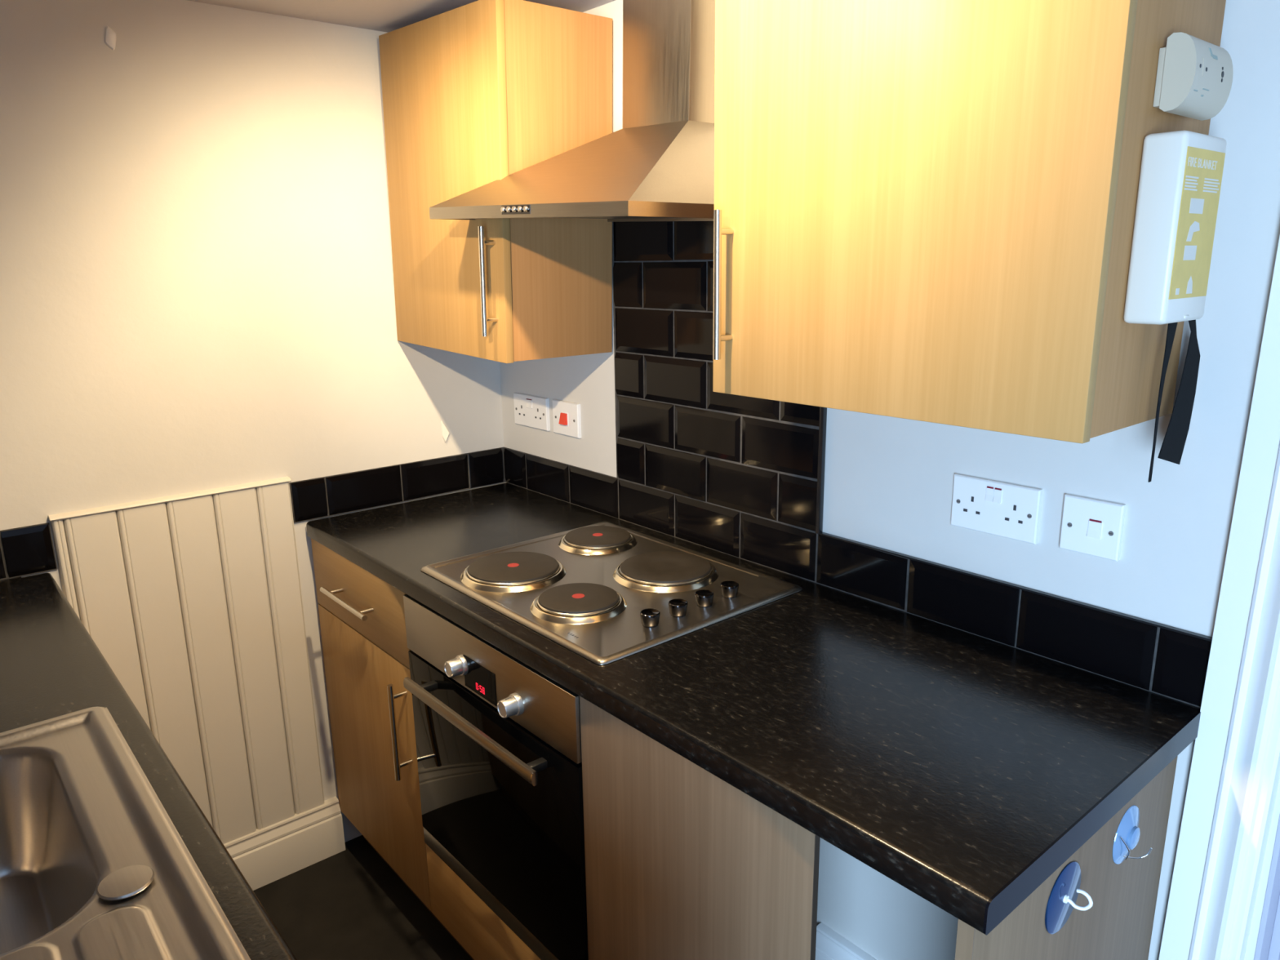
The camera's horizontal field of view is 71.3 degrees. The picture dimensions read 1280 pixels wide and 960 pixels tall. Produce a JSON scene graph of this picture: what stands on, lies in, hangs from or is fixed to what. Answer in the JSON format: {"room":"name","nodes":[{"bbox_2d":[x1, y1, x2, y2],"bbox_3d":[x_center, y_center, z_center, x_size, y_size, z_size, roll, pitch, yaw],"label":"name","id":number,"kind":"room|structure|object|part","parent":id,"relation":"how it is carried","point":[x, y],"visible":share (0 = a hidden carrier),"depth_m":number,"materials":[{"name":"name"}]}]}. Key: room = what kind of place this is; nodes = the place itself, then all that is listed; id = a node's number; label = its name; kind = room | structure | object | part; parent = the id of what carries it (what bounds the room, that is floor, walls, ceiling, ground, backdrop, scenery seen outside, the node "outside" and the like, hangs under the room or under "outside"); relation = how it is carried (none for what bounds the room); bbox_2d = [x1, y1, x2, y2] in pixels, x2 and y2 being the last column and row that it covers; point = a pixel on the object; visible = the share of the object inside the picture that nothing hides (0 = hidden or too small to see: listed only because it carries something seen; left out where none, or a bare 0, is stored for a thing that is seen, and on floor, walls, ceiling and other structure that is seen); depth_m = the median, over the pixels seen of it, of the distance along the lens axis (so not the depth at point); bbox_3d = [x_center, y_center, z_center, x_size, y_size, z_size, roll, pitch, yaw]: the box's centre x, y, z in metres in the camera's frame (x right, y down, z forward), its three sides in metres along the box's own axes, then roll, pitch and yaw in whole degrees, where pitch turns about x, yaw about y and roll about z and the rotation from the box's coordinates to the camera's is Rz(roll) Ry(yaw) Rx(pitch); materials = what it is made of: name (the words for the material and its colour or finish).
{"room":"kitchen","nodes":[
{"label":"kitchen","id":0,"kind":"room"},
{"bbox_2d":[0,0,505,844],"bbox_3d":[-1.067,0.027,2.011,1.920,2.050,0.114,-12,18,-39],"label":"wall","id":1,"kind":"structure","parent":0,"point":[197,283],"depth_m":1.98,"materials":[{"name":"white paint"}]},
{"bbox_2d":[48,476,291,521],"bbox_3d":[-1.024,0.038,1.981,0.490,0.010,0.018,-12,18,-39],"label":"trim","id":2,"kind":"structure","parent":1,"relation":"attached to","point":[276,481],"depth_m":1.96,"materials":[{"name":"beige paint"}]},
{"bbox_2d":[223,796,345,890],"bbox_3d":[-1.074,0.974,2.147,0.727,0.146,0.032,-12,18,-39],"label":"baseboard","id":3,"kind":"structure","parent":1,"relation":"attached to","point":[264,856],"depth_m":2.28,"materials":[{"name":"beige paint"}]},
{"bbox_2d":[253,835,472,959],"bbox_3d":[0.211,1.403,0.763,3.600,0.060,4.100,-12,18,-39],"label":"floor","id":4,"kind":"structure","parent":0,"point":[349,904],"depth_m":2.15,"materials":[{"name":"tile"}]},
{"bbox_2d":[311,537,431,911],"bbox_3d":[-0.447,0.510,2.245,0.582,0.759,0.508,-12,18,-39],"label":"base cabinet","id":5,"kind":"object","parent":4,"relation":"on","point":[362,615],"visible":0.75,"depth_m":2.06,"materials":[{"name":"brown wood"}]},
{"bbox_3d":[-0.706,0.258,2.067,0.034,0.010,0.010,-12,18,-39],"label":"handle post","id":6,"kind":"part","parent":5,"relation":"part of","materials":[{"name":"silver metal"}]},
{"bbox_3d":[-0.665,0.275,1.995,0.012,0.012,0.235,-12,18,-39],"label":"handle","id":7,"kind":"part","parent":5,"relation":"part of","materials":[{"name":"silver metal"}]},
{"bbox_3d":[-0.635,0.266,2.024,0.018,0.169,0.506,-12,18,-39],"label":"drawer","id":8,"kind":"part","parent":5,"relation":"part of","materials":[{"name":"brown wood"}]},
{"bbox_3d":[-0.599,0.287,1.944,0.034,0.010,0.010,-12,18,-39],"label":"handle post","id":9,"kind":"part","parent":5,"relation":"part of","materials":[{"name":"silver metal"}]},
{"bbox_3d":[-0.520,0.536,1.888,0.012,0.220,0.012,-12,18,-39],"label":"handle","id":10,"kind":"part","parent":5,"relation":"part of","materials":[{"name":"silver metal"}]},
{"bbox_3d":[-0.508,0.454,1.879,0.034,0.010,0.010,-12,18,-39],"label":"handle post","id":11,"kind":"part","parent":5,"relation":"part of","materials":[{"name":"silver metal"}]},
{"bbox_3d":[-0.506,0.611,1.918,0.034,0.010,0.010,-12,18,-39],"label":"handle post","id":12,"kind":"part","parent":5,"relation":"part of","materials":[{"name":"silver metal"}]},
{"bbox_2d":[306,482,1200,935],"bbox_3d":[-0.019,0.226,1.703,0.578,0.038,1.772,-12,18,-39],"label":"countertop","id":13,"kind":"structure","parent":5,"relation":"on","point":[964,769],"depth_m":1.23,"materials":[{"name":"black laminate"}]},
{"bbox_2d":[420,521,802,664],"bbox_3d":[-0.071,0.181,1.749,0.489,0.029,0.606,-12,18,-39],"label":"cooktop","id":14,"kind":"object","parent":13,"relation":"in","point":[606,593],"visible":1,"depth_m":1.68,"materials":[{"name":"metal"}]},
{"bbox_3d":[0.017,0.235,1.512,0.034,0.024,0.034,-12,18,-39],"label":"knob","id":15,"kind":"part","parent":14,"relation":"part of","materials":[{"name":"silver metal"}]},
{"bbox_3d":[0.066,0.224,1.554,0.034,0.024,0.034,-12,18,-39],"label":"knob","id":16,"kind":"part","parent":14,"relation":"part of","materials":[{"name":"silver metal"}]},
{"bbox_3d":[0.115,0.213,1.596,0.034,0.024,0.034,-12,18,-39],"label":"knob","id":17,"kind":"part","parent":14,"relation":"part of","materials":[{"name":"silver metal"}]},
{"bbox_3d":[0.165,0.202,1.638,0.034,0.024,0.034,-12,18,-39],"label":"knob","id":18,"kind":"part","parent":14,"relation":"part of","materials":[{"name":"silver metal"}]},
{"bbox_2d":[364,837,474,959],"bbox_3d":[-0.373,1.020,1.994,0.015,0.111,1.154,-12,18,-39],"label":"plinth","id":19,"kind":"object","parent":4,"relation":"on","point":[364,837],"visible":0.11,"depth_m":2.18,"materials":[{"name":"brown"}]},
{"bbox_2d":[425,843,541,959],"bbox_3d":[-0.074,0.602,1.851,0.542,0.759,0.590,-12,18,-39],"label":"panel","id":20,"kind":"object","parent":4,"relation":"on","point":[479,931],"visible":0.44,"depth_m":1.84,"materials":[{"name":"brown wood"}]},
{"bbox_2d":[403,594,588,959],"bbox_3d":[-0.102,0.521,1.805,0.574,0.574,0.585,-12,18,-39],"label":"oven","id":21,"kind":"object","parent":20,"relation":"in","point":[498,740],"visible":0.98,"depth_m":1.60,"materials":[{"name":"black glass"}]},
{"bbox_3d":[-0.414,0.406,1.743,0.036,0.014,0.016,-12,18,-39],"label":"handle post","id":22,"kind":"part","parent":21,"relation":"part of","materials":[{"name":"black plastic"}]},
{"bbox_3d":[-0.338,0.343,1.633,0.032,0.038,0.038,-12,18,-39],"label":"knob","id":23,"kind":"part","parent":21,"relation":"part of","materials":[{"name":"silver metal"}]},
{"bbox_3d":[-0.317,0.440,1.597,0.012,0.024,0.449,-12,18,-39],"label":"handle","id":24,"kind":"part","parent":21,"relation":"part of","materials":[{"name":"metal"}]},
{"bbox_3d":[-0.279,0.337,1.606,0.025,0.115,0.585,-12,18,-39],"label":"control panel","id":25,"kind":"part","parent":21,"relation":"part of","materials":[{"name":"metal"}]},
{"bbox_3d":[-0.219,0.381,1.500,0.032,0.038,0.038,-12,18,-39],"label":"knob","id":26,"kind":"part","parent":21,"relation":"part of","materials":[{"name":"silver metal"}]},
{"bbox_3d":[-0.170,0.479,1.429,0.012,0.024,0.003,-12,18,-39],"label":"handle","id":27,"kind":"part","parent":21,"relation":"part of","materials":[{"name":"silver metal"}]},
{"bbox_3d":[-0.171,0.471,1.465,0.036,0.014,0.016,-12,18,-39],"label":"handle post","id":28,"kind":"part","parent":21,"relation":"part of","materials":[{"name":"black plastic"}]},
{"bbox_2d":[579,696,820,959],"bbox_3d":[0.072,0.789,1.315,0.029,0.872,0.456,-12,18,-39],"label":"filler panel","id":29,"kind":"object","parent":4,"relation":"on","point":[682,863],"visible":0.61,"depth_m":1.24,"materials":[{"name":"brown wood"}]},
{"bbox_2d":[955,755,1177,959],"bbox_3d":[0.537,0.820,1.165,0.539,0.872,0.018,-12,18,-39],"label":"end panel","id":30,"kind":"object","parent":4,"relation":"on","point":[1118,924],"visible":0.5,"depth_m":1.12,"materials":[{"name":"brown wood"}]},
{"bbox_2d":[1044,861,1093,933],"bbox_3d":[0.499,0.486,1.022,0.086,0.086,0.029,-12,18,-39],"label":"hook","id":31,"kind":"object","parent":30,"relation":"attached to","point":[1063,897],"visible":1,"depth_m":1.02,"materials":[{"name":"blue plastic"}]},
{"bbox_2d":[1112,804,1152,864],"bbox_3d":[0.632,0.457,1.132,0.078,0.078,0.028,-12,18,-39],"label":"hook","id":32,"kind":"object","parent":30,"relation":"attached to","point":[1127,834],"visible":1,"depth_m":1.13,"materials":[{"name":"blue"}]},
{"bbox_2d":[1112,804,1140,864],"bbox_3d":[0.627,0.455,1.138,0.078,0.078,0.012,-12,18,-39],"label":"cup","id":33,"kind":"object","parent":32,"relation":"attached to","point":[1127,834],"depth_m":1.13,"materials":[{"name":"blue"}]},
{"bbox_3d":[-0.820,0.867,1.050,0.570,0.872,1.858,-12,18,-39],"label":"base cabinet","id":34,"kind":"object","parent":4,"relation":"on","visible":0},
{"bbox_2d":[0,573,297,959],"bbox_3d":[-0.829,0.424,0.947,0.612,0.038,1.924,-12,18,-39],"label":"countertop","id":35,"kind":"structure","parent":34,"relation":"on","point":[51,665],"depth_m":1.29,"materials":[{"name":"black laminate"}]},
{"bbox_2d":[0,706,250,959],"bbox_3d":[-0.641,0.528,0.776,0.508,0.172,0.984,-12,18,-39],"label":"sink","id":36,"kind":"object","parent":35,"relation":"in","point":[94,865],"visible":1,"depth_m":1.03,"materials":[{"name":"metal"}]},
{"bbox_3d":[-0.821,0.501,0.933,0.406,0.154,0.416,-12,18,-39],"label":"bowl","id":37,"kind":"part","parent":36,"relation":"part of","materials":[{"name":"metal"}]},
{"bbox_2d":[187,0,615,32],"bbox_3d":[0.183,-0.645,0.258,3.600,0.060,4.100,-12,18,-39],"label":"ceiling","id":38,"kind":"structure","parent":0,"point":[383,15],"depth_m":1.91,"materials":[{"name":"paint"}]},
{"bbox_2d":[499,0,1279,959],"bbox_3d":[0.915,0.223,1.104,0.110,2.050,3.900,-12,18,-39],"label":"wall","id":39,"kind":"structure","parent":0,"point":[854,503],"depth_m":1.51,"materials":[{"name":"white paint"}]},
{"bbox_2d":[378,0,612,363],"bbox_3d":[-0.349,-0.659,2.056,0.325,0.722,0.537,-12,18,-39],"label":"upper cabinet","id":40,"kind":"object","parent":39,"relation":"attached to","point":[477,94],"visible":0.98,"depth_m":1.90,"materials":[{"name":"brown wood"}]},
{"bbox_3d":[-0.438,-0.640,1.982,0.018,0.704,0.511,-12,20,-39],"label":"door","id":41,"kind":"part","parent":40,"relation":"part of","materials":[{"name":"brown wood"}]},
{"bbox_3d":[-0.325,-0.409,1.844,0.012,0.222,0.012,-12,20,-39],"label":"handle","id":42,"kind":"part","parent":40,"relation":"part of","materials":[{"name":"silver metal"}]},
{"bbox_3d":[-0.312,-0.488,1.832,0.030,0.010,0.010,-12,20,-39],"label":"handle post","id":43,"kind":"part","parent":40,"relation":"part of","materials":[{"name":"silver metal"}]},
{"bbox_3d":[-0.314,-0.337,1.874,0.030,0.010,0.010,-12,20,-39],"label":"handle post","id":44,"kind":"part","parent":40,"relation":"part of","materials":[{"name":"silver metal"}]},
{"bbox_2d":[513,392,550,431],"bbox_3d":[-0.291,-0.183,2.376,0.012,0.085,0.156,-12,18,-39],"label":"double socket","id":45,"kind":"object","parent":39,"relation":"attached to","point":[530,411],"visible":1,"depth_m":2.36,"materials":[{"name":"white plastic"}]},
{"bbox_2d":[552,399,581,438],"bbox_3d":[-0.190,-0.155,2.255,0.020,0.086,0.110,-12,18,-39],"label":"switch","id":46,"kind":"object","parent":39,"relation":"attached to","point":[566,419],"visible":1,"depth_m":2.25,"materials":[{"name":"white plastic"}]},
{"bbox_2d":[429,0,715,222],"bbox_3d":[-0.083,-0.714,1.663,0.391,0.461,0.636,-12,18,-39],"label":"hood","id":47,"kind":"object","parent":39,"relation":"attached to","point":[660,166],"visible":0.94,"depth_m":1.61,"materials":[{"name":"metal"}]},
{"bbox_3d":[-0.222,-0.482,1.589,0.001,0.016,0.092,-12,20,-39],"label":"button plate","id":48,"kind":"part","parent":47,"relation":"part of","materials":[{"name":"silver metal"}]},
{"bbox_3d":[0.335,-0.194,1.617,0.010,0.607,0.010,-12,18,-39],"label":"tile trim","id":49,"kind":"part","parent":39,"relation":"part of","materials":[{"name":"black"}]},
{"bbox_2d":[815,922,876,959],"bbox_3d":[0.562,1.061,1.657,0.030,0.168,0.592,-12,18,-39],"label":"baseboard","id":50,"kind":"structure","parent":39,"relation":"attached to","point":[830,945],"depth_m":1.82,"materials":[{"name":"white paint"}]},
{"bbox_2d":[712,0,1226,443],"bbox_3d":[0.396,-0.457,1.221,0.309,0.712,0.592,-12,18,-39],"label":"upper cabinet","id":51,"kind":"object","parent":39,"relation":"attached to","point":[924,210],"visible":0.93,"depth_m":1.10,"materials":[{"name":"brown wood"}]},
{"bbox_3d":[0.118,-0.296,1.363,0.012,0.223,0.012,-12,18,-39],"label":"handle","id":52,"kind":"part","parent":51,"relation":"part of","materials":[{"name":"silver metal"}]},
{"bbox_3d":[0.131,-0.222,1.391,0.030,0.010,0.010,-12,18,-39],"label":"handle post","id":53,"kind":"part","parent":51,"relation":"part of","materials":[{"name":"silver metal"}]},
{"bbox_3d":[0.128,-0.377,1.353,0.030,0.010,0.010,-12,18,-39],"label":"handle post","id":54,"kind":"part","parent":51,"relation":"part of","materials":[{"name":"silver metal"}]},
{"bbox_2d":[1123,130,1226,482],"bbox_3d":[0.646,-0.197,1.073,0.200,0.404,0.048,-12,18,-39],"label":"case","id":55,"kind":"object","parent":51,"relation":"attached to","point":[1181,173],"visible":1,"depth_m":1.00,"materials":[{"name":"beige plastic"}]},
{"bbox_2d":[1175,288,1179,294],"bbox_3d":[0.604,-0.212,1.001,0.010,0.007,0.001,-12,18,-39],"label":"print","id":56,"kind":"object","parent":55,"relation":"attached to","point":[1177,290],"depth_m":1.00,"materials":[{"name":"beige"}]},
{"bbox_2d":[1186,276,1192,293],"bbox_3d":[0.631,-0.224,1.022,0.018,0.020,0.001,-12,18,-39],"label":"print","id":57,"kind":"object","parent":55,"relation":"on","point":[1188,279],"depth_m":1.02,"materials":[{"name":"beige"}]},
{"bbox_2d":[1182,245,1196,260],"bbox_3d":[0.620,-0.256,1.006,0.036,0.016,0.001,-12,18,-39],"label":"print","id":58,"kind":"object","parent":55,"relation":"attached to","point":[1189,252],"depth_m":1.00,"materials":[{"name":"beige"}]},
{"bbox_2d":[1184,184,1195,187],"bbox_3d":[0.601,-0.321,0.974,0.033,0.002,0.001,-12,18,-39],"label":"print","id":59,"kind":"object","parent":55,"relation":"on","point":[1185,185],"depth_m":0.97,"materials":[{"name":"beige"}]},
{"bbox_2d":[1184,187,1197,191],"bbox_3d":[0.603,-0.318,0.976,0.037,0.002,0.001,-12,18,-39],"label":"print","id":60,"kind":"object","parent":55,"relation":"on","point":[1185,188],"depth_m":0.98,"materials":[{"name":"beige"}]},
{"bbox_2d":[1185,178,1196,182],"bbox_3d":[0.601,-0.327,0.972,0.033,0.002,0.001,-12,18,-39],"label":"print","id":61,"kind":"object","parent":55,"relation":"on","point":[1186,180],"depth_m":0.97,"materials":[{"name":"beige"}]},
{"bbox_2d":[1185,182,1198,184],"bbox_3d":[0.603,-0.324,0.974,0.037,0.002,0.001,-12,18,-39],"label":"print","id":62,"kind":"object","parent":55,"relation":"on","point":[1186,183],"depth_m":0.97,"materials":[{"name":"beige"}]},
{"bbox_2d":[1186,175,1199,178],"bbox_3d":[0.603,-0.330,0.973,0.037,0.002,0.001,-12,18,-39],"label":"print","id":63,"kind":"object","parent":55,"relation":"on","point":[1187,176],"depth_m":0.97,"materials":[{"name":"beige"}]},
{"bbox_2d":[1186,221,1199,241],"bbox_3d":[0.622,-0.279,1.001,0.036,0.022,0.001,-12,18,-39],"label":"print","id":64,"kind":"object","parent":55,"relation":"on","point":[1193,228],"depth_m":1.00,"materials":[{"name":"beige"}]},
{"bbox_2d":[1189,198,1204,213],"bbox_3d":[0.621,-0.306,0.995,0.040,0.016,0.001,-12,18,-39],"label":"print","id":65,"kind":"object","parent":55,"relation":"on","point":[1196,205],"depth_m":0.99,"materials":[{"name":"beige"}]},
{"bbox_2d":[1203,190,1217,192],"bbox_3d":[0.647,-0.328,1.013,0.043,0.002,0.001,-12,18,-39],"label":"print","id":66,"kind":"object","parent":55,"relation":"on","point":[1204,191],"depth_m":1.01,"materials":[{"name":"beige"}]},
{"bbox_2d":[1203,186,1218,190],"bbox_3d":[0.649,-0.331,1.013,0.049,0.002,0.001,-12,18,-39],"label":"print","id":67,"kind":"object","parent":55,"relation":"on","point":[1204,188],"depth_m":1.01,"materials":[{"name":"beige"}]},
{"bbox_2d":[1204,183,1217,186],"bbox_3d":[0.647,-0.334,1.011,0.043,0.002,0.001,-12,18,-39],"label":"print","id":68,"kind":"object","parent":55,"relation":"on","point":[1205,184],"depth_m":1.01,"materials":[{"name":"beige"}]},
{"bbox_2d":[1204,181,1219,184],"bbox_3d":[0.649,-0.337,1.012,0.049,0.002,0.001,-12,18,-39],"label":"print","id":69,"kind":"object","parent":55,"relation":"on","point":[1205,182],"depth_m":1.01,"materials":[{"name":"beige"}]},
{"bbox_2d":[1204,177,1218,181],"bbox_3d":[0.647,-0.340,1.010,0.043,0.002,0.001,-12,18,-39],"label":"print","id":70,"kind":"object","parent":55,"relation":"on","point":[1206,179],"depth_m":1.01,"materials":[{"name":"beige"}]},
{"bbox_2d":[1153,31,1233,120],"bbox_3d":[0.621,-0.450,0.997,0.114,0.079,0.040,-12,18,-39],"label":"fire alarm","id":71,"kind":"object","parent":51,"relation":"attached to","point":[1194,78],"visible":1,"depth_m":0.97,"materials":[{"name":"beige plastic"}]},
{"bbox_2d":[950,473,1043,544],"bbox_3d":[0.559,0.044,1.407,0.012,0.086,0.143,-12,18,-39],"label":"double socket","id":72,"kind":"object","parent":39,"relation":"attached to","point":[1012,511],"visible":1,"depth_m":1.40,"materials":[{"name":"white plastic"}]},
{"bbox_3d":[0.558,0.158,1.441,0.009,0.003,0.664,-12,18,-39],"label":"tile trim","id":73,"kind":"part","parent":39,"relation":"part of","materials":[{"name":"black tile"}]},
{"bbox_2d":[1058,493,1126,561],"bbox_3d":[0.655,0.069,1.296,0.012,0.083,0.084,-12,18,-39],"label":"switch","id":74,"kind":"object","parent":39,"relation":"attached to","point":[1091,526],"visible":1,"depth_m":1.29,"materials":[{"name":"white plastic"}]},
{"bbox_2d":[1158,236,1279,959],"bbox_3d":[0.795,0.223,1.154,0.031,2.030,0.097,-12,19,-39],"label":"trim","id":75,"kind":"structure","parent":39,"relation":"attached to","point":[1234,775],"depth_m":1.17,"materials":[{"name":"white paint"}]},
{"bbox_2d":[1253,816,1279,959],"bbox_3d":[0.885,0.247,1.154,0.102,1.980,0.018,-12,18,-39],"label":"trim","id":76,"kind":"structure","parent":39,"relation":"attached to","point":[1268,945],"depth_m":1.22,"materials":[{"name":"grey paint"}]}
]}

